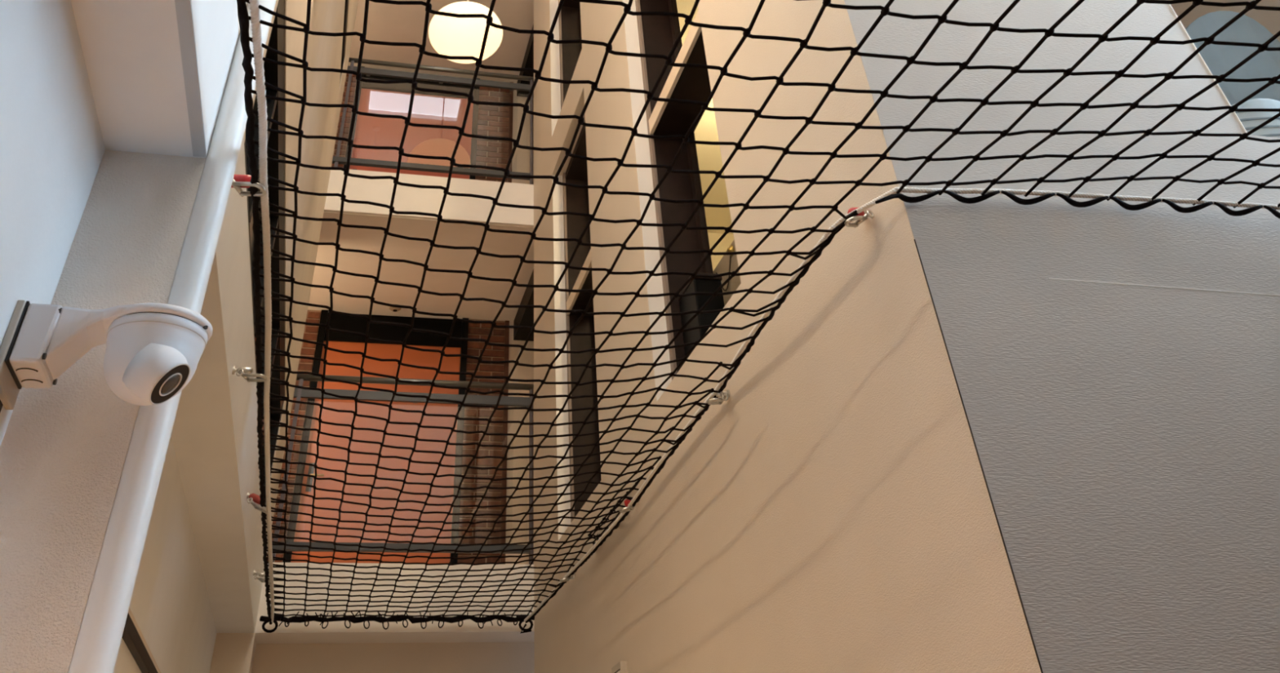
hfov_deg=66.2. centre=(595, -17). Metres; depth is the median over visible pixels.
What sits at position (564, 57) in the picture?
window
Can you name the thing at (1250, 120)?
striped cushion
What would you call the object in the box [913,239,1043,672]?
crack
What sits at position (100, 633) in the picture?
standpipe
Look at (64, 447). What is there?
wall pier
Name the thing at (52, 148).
wall
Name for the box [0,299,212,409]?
security camera
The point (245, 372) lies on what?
hook
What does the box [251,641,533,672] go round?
wall
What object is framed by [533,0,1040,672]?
wall
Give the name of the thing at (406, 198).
balcony
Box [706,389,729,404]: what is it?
hook
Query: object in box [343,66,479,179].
door
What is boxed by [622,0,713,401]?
window
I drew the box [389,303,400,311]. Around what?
ceiling spotlight
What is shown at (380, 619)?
rope
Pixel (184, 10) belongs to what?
trim
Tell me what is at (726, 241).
wall
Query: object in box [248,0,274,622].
rope
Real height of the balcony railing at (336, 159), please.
1.081 m
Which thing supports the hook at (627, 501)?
attached to the wall at (834, 513)
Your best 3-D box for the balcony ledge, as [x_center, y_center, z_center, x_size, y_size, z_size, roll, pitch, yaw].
[-1.494,4.141,6.253,3.700,0.340,1.950,7,-44,-11]
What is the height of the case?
0.585 m
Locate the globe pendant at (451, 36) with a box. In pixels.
[428,0,502,63]
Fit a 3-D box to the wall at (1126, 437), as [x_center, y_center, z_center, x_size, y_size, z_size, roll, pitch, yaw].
[2.321,-0.563,3.929,3.508,9.200,0.175,7,-44,-11]
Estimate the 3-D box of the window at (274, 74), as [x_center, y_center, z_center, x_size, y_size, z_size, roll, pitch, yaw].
[-1.358,1.353,4.004,0.062,0.640,3.460,7,-44,-11]
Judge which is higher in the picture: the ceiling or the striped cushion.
the ceiling
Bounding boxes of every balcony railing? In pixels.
[271,373,533,564]
[332,57,533,184]
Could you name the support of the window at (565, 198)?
in the wall at (834, 513)
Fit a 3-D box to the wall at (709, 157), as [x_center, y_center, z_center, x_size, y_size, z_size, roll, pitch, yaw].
[1.810,0.479,6.199,3.080,0.100,4.650,7,-44,-11]
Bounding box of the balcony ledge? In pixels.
[254,562,533,643]
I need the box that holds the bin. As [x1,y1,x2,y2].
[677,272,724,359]
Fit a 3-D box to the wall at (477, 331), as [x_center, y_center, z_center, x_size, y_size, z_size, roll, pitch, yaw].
[-1.830,2.757,8.579,3.600,4.890,0.203,7,-44,-11]
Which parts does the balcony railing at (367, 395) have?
post, rail, rail, handrail, post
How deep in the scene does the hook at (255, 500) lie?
3.85 m
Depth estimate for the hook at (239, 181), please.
2.20 m
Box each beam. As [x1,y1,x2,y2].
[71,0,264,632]
[513,268,533,341]
[516,22,533,97]
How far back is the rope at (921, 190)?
2.44 m
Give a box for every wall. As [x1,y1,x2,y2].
[0,0,216,672]
[236,0,358,556]
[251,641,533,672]
[266,68,533,564]
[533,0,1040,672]
[675,0,733,234]
[707,232,733,271]
[844,0,1279,672]
[1170,0,1279,41]
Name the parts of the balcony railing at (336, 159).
post, rail, rail, handrail, post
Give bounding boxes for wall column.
[208,632,256,672]
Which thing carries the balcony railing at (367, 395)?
on the balcony ledge
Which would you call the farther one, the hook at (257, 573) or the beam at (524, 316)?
the beam at (524, 316)
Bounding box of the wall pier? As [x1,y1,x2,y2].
[0,150,205,672]
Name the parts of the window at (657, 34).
sash, sash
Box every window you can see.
[244,0,284,506]
[339,0,348,83]
[549,0,582,136]
[552,120,601,539]
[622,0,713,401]
[1168,4,1247,132]
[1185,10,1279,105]
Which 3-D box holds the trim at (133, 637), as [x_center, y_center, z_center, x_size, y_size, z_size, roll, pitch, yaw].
[-1.530,2.425,3.416,0.022,0.054,4.240,7,-44,-11]
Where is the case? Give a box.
[712,240,741,305]
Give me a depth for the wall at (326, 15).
5.24 m
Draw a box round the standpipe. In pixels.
[68,0,276,672]
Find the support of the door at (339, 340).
in the wall at (477, 331)
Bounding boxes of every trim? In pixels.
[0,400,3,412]
[121,607,160,672]
[174,0,206,157]
[324,211,533,228]
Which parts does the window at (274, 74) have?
sill, pane, pane, pane, pane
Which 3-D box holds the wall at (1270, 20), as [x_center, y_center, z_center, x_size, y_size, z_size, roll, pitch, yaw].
[2.535,0.388,4.347,2.100,2.370,1.599,7,-44,-11]
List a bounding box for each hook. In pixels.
[231,173,266,196]
[231,365,267,382]
[246,492,267,512]
[253,569,271,583]
[560,572,575,582]
[619,498,639,512]
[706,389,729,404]
[844,207,874,227]
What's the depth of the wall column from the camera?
5.26 m
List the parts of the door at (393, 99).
transom panel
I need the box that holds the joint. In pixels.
[1048,277,1279,295]
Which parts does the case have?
knob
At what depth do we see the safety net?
2.34 m
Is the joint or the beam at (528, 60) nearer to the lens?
the joint
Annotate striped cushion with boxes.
[1231,97,1279,137]
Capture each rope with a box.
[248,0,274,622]
[259,611,534,633]
[524,186,1279,621]
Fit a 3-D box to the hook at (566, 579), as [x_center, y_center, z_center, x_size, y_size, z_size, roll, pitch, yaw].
[-0.137,2.919,4.835,0.080,0.052,0.060,7,-44,-11]
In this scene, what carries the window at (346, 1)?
in the wall at (326, 15)
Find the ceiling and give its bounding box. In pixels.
[347,0,533,83]
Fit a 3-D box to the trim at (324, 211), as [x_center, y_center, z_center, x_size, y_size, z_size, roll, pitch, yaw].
[-1.756,1.690,7.186,2.950,0.006,0.006,7,-44,-11]
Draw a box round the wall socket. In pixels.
[611,660,627,672]
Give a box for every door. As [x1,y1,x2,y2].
[282,309,468,563]
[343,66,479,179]
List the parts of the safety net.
border cord, border cord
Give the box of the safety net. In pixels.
[236,0,1279,624]
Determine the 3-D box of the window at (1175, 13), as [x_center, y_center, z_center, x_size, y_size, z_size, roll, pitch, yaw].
[2.403,-0.221,3.610,1.388,2.144,0.158,7,-44,-11]
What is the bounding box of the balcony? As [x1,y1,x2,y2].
[307,168,533,320]
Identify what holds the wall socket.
attached to the wall at (834, 513)
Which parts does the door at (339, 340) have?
handle plate, lever, transom panel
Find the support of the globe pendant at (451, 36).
hanging from the ceiling

